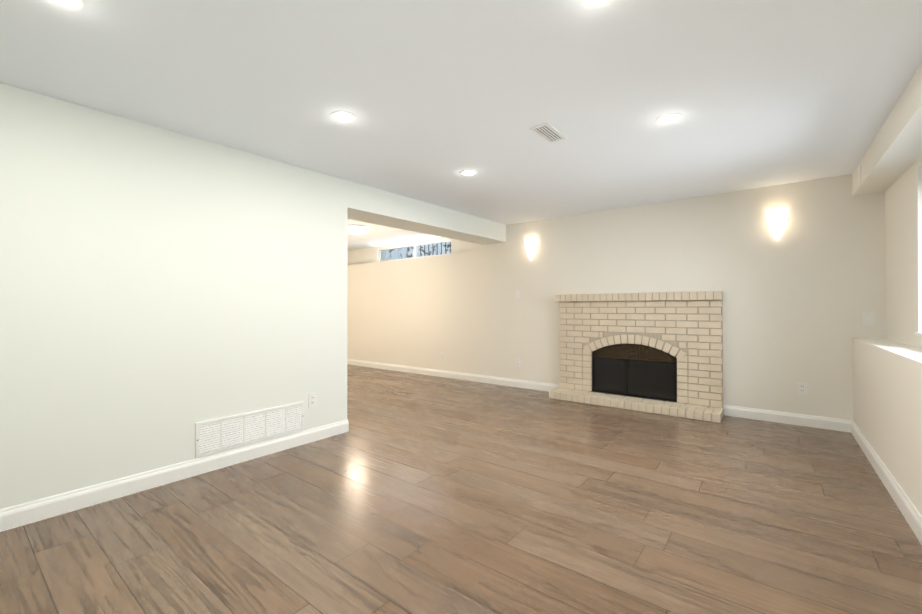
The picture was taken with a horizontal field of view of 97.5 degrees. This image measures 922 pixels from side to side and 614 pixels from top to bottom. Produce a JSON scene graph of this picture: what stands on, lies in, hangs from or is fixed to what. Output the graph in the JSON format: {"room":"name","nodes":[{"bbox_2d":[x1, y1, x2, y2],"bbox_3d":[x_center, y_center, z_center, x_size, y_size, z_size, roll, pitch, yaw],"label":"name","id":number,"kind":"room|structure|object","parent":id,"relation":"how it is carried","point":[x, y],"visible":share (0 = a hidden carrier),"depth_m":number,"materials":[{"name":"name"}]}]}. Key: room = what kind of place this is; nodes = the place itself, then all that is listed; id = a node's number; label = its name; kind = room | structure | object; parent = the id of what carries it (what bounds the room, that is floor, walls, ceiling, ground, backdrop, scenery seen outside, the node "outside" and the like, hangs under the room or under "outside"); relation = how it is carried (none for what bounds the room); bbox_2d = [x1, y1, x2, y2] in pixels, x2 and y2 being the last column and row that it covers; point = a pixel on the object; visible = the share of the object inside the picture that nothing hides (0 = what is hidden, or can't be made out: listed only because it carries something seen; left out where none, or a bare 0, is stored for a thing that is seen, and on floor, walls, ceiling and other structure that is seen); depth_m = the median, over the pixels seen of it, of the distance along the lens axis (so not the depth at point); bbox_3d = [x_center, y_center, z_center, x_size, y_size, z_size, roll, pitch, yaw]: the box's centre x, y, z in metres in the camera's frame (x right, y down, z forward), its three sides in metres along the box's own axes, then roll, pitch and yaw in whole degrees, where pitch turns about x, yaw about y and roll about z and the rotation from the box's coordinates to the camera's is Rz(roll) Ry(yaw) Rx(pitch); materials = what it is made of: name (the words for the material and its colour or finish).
{"room":"living room","nodes":[
{"label":"living room","id":0,"kind":"room"},
{"bbox_2d":[0,83,347,508],"bbox_3d":[-2.432,-0.061,2.069,0.400,2.310,4.140,0,0,38],"label":"wall","id":1,"kind":"structure","parent":0,"point":[163,291],"depth_m":2.43,"materials":[{"name":"paint"}]},
{"bbox_2d":[0,419,347,531],"bbox_3d":[-2.206,1.041,2.016,0.016,0.105,3.940,0,0,38],"label":"baseboard","id":2,"kind":"structure","parent":1,"relation":"attached to","point":[15,516],"depth_m":2.43,"materials":[{"name":"white wood"}]},
{"bbox_2d":[195,402,303,457],"bbox_3d":[-1.495,0.873,2.940,0.012,0.226,0.770,0,0,38],"label":"air vent","id":3,"kind":"object","parent":1,"relation":"in","point":[213,436],"visible":1,"depth_m":2.89,"materials":[{"name":"white plastic"}]},
{"bbox_2d":[309,392,316,407],"bbox_3d":[-1.212,0.762,3.309,0.008,0.116,0.072,0,0,38],"label":"electrical outlet","id":4,"kind":"object","parent":1,"relation":"attached to","point":[312,399],"visible":1,"depth_m":3.30,"materials":[{"name":"white plastic"}]},
{"bbox_2d":[348,181,505,244],"bbox_3d":[-0.343,-1.042,4.775,0.400,0.325,2.690,0,0,38],"label":"beam","id":5,"kind":"structure","parent":0,"point":[368,204],"depth_m":4.37,"materials":[{"name":"paint"}]},
{"bbox_2d":[0,364,921,613],"bbox_3d":[-1.488,1.149,3.300,8.900,0.100,7.250,0,0,38],"label":"floor","id":6,"kind":"structure","parent":0,"point":[410,493],"depth_m":2.02,"materials":[{"name":"laminate"}]},
{"bbox_2d":[549,291,722,422],"bbox_3d":[1.867,0.474,4.522,1.779,1.262,0.373,0,0,38],"label":"fireplace","id":7,"kind":"object","parent":6,"relation":"on","point":[661,353],"visible":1,"depth_m":4.49,"materials":[{"name":"brick"}]},
{"bbox_2d":[0,0,921,250],"bbox_3d":[-1.488,-1.194,3.310,8.900,0.275,7.250,0,0,38],"label":"ceiling","id":8,"kind":"structure","parent":0,"point":[436,97],"depth_m":2.04,"materials":[{"name":"paint"}]},
{"bbox_2d":[44,0,83,9],"bbox_3d":[-1.421,-1.099,1.419,0.144,0.009,0.144,0,0,38],"label":"recessed light","id":9,"kind":"object","parent":8,"relation":"in","point":[72,4],"visible":1,"depth_m":1.46,"materials":[{"name":"white"}]},
{"bbox_2d":[331,111,355,122],"bbox_3d":[-0.687,-1.115,2.368,0.144,0.009,0.144,0,0,38],"label":"recessed light","id":10,"kind":"object","parent":8,"relation":"in","point":[344,116],"visible":1,"depth_m":2.36,"materials":[{"name":"white"}]},
{"bbox_2d":[348,225,368,234],"bbox_3d":[-1.476,-1.085,5.746,0.330,0.112,0.330,0,0,38],"label":"light","id":11,"kind":"object","parent":8,"relation":"attached to","point":[357,229],"visible":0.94,"depth_m":5.64,"materials":[{"name":"white glass"}]},
{"bbox_2d":[460,170,476,175],"bbox_3d":[0.064,-1.131,3.405,0.144,0.009,0.144,0,0,38],"label":"recessed light","id":12,"kind":"object","parent":8,"relation":"in","point":[468,172],"visible":1,"depth_m":3.40,"materials":[{"name":"white"}]},
{"bbox_2d":[530,123,566,142],"bbox_3d":[0.572,-1.128,2.627,0.125,0.013,0.290,0,0,38],"label":"ceiling vent","id":13,"kind":"object","parent":8,"relation":"in","point":[548,132],"visible":1,"depth_m":2.62,"materials":[{"name":"white plastic"}]},
{"bbox_2d":[578,0,612,7],"bbox_3d":[0.487,-1.118,1.435,0.144,0.009,0.144,0,0,38],"label":"recessed light","id":14,"kind":"object","parent":8,"relation":"in","point":[592,3],"visible":1,"depth_m":1.48,"materials":[{"name":"white"}]},
{"bbox_2d":[655,113,681,124],"bbox_3d":[1.250,-1.135,2.438,0.144,0.009,0.144,0,0,38],"label":"recessed light","id":15,"kind":"object","parent":8,"relation":"in","point":[668,118],"visible":0.98,"depth_m":2.43,"materials":[{"name":"white"}]},
{"bbox_2d":[347,174,885,419],"bbox_3d":[0.601,-0.044,6.007,8.900,2.310,0.420,0,0,38],"label":"wall","id":16,"kind":"structure","parent":0,"point":[803,293],"depth_m":4.37,"materials":[{"name":"paint"}]},
{"bbox_2d":[379,239,450,261],"bbox_3d":[-0.834,-0.986,7.221,1.810,0.265,0.060,0,0,38],"label":"alcove window","id":17,"kind":"structure","parent":16,"relation":"in","point":[415,252],"depth_m":7.17,"materials":[{"name":"white plastic"}]},
{"bbox_2d":[347,359,559,391],"bbox_3d":[-0.803,1.062,6.812,5.288,0.105,0.016,0,0,38],"label":"baseboard","id":18,"kind":"structure","parent":16,"relation":"attached to","point":[540,386],"depth_m":6.17,"materials":[{"name":"white wood"}]},
{"bbox_2d":[515,290,519,298],"bbox_3d":[0.783,-0.173,5.590,0.072,0.116,0.016,0,0,38],"label":"light switch","id":19,"kind":"object","parent":16,"relation":"attached to","point":[517,294],"visible":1,"depth_m":5.59,"materials":[{"name":"white plastic"}]},
{"bbox_2d":[516,358,519,366],"bbox_3d":[0.786,0.770,5.589,0.072,0.116,0.008,0,0,38],"label":"electrical outlet","id":20,"kind":"object","parent":16,"relation":"attached to","point":[517,362],"visible":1,"depth_m":5.59,"materials":[{"name":"white plastic"}]},
{"bbox_2d":[524,238,536,259],"bbox_3d":[0.922,-0.771,5.429,0.176,0.290,0.103,0,0,38],"label":"sconce","id":21,"kind":"object","parent":16,"relation":"attached to","point":[530,245],"visible":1,"depth_m":5.40,"materials":[{"name":"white glass"}]},
{"bbox_2d":[766,208,788,240],"bbox_3d":[2.995,-0.778,3.826,0.176,0.290,0.103,0,0,38],"label":"sconce","id":22,"kind":"object","parent":16,"relation":"attached to","point":[777,220],"visible":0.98,"depth_m":3.81,"materials":[{"name":"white glass"}]},
{"bbox_2d":[724,405,852,432],"bbox_3d":[3.059,1.049,3.825,0.948,0.105,0.016,0,0,38],"label":"baseboard","id":23,"kind":"structure","parent":16,"relation":"attached to","point":[836,424],"depth_m":3.79,"materials":[{"name":"white wood"}]},
{"bbox_2d":[797,382,807,394],"bbox_3d":[3.167,0.756,3.748,0.072,0.116,0.008,0,0,38],"label":"electrical outlet","id":24,"kind":"object","parent":16,"relation":"attached to","point":[802,388],"visible":1,"depth_m":3.75,"materials":[{"name":"white plastic"}]},
{"bbox_2d":[863,312,874,324],"bbox_3d":[3.513,0.100,3.478,0.072,0.116,0.016,0,0,38],"label":"light switch","id":25,"kind":"object","parent":16,"relation":"attached to","point":[868,318],"visible":1,"depth_m":3.48,"materials":[{"name":"white plastic"}]},
{"bbox_2d":[852,63,921,515],"bbox_3d":[1.688,-0.068,0.710,0.700,2.310,6.630,0,0,38],"label":"wall","id":26,"kind":"structure","parent":0,"point":[887,395],"depth_m":2.67,"materials":[{"name":"paint"}]},
{"bbox_2d":[851,421,921,544],"bbox_3d":[1.405,1.036,0.924,0.016,0.105,6.630,0,0,38],"label":"baseboard","id":27,"kind":"structure","parent":26,"relation":"attached to","point":[908,509],"depth_m":2.33,"materials":[{"name":"white wood"}]},
{"label":"outside","id":28,"kind":"structure","parent":0,"visible":0},
{"bbox_2d":[386,242,449,259],"bbox_3d":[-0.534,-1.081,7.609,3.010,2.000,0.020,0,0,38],"label":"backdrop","id":29,"kind":"structure","parent":28,"point":[403,254],"depth_m":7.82,"materials":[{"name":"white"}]}
]}

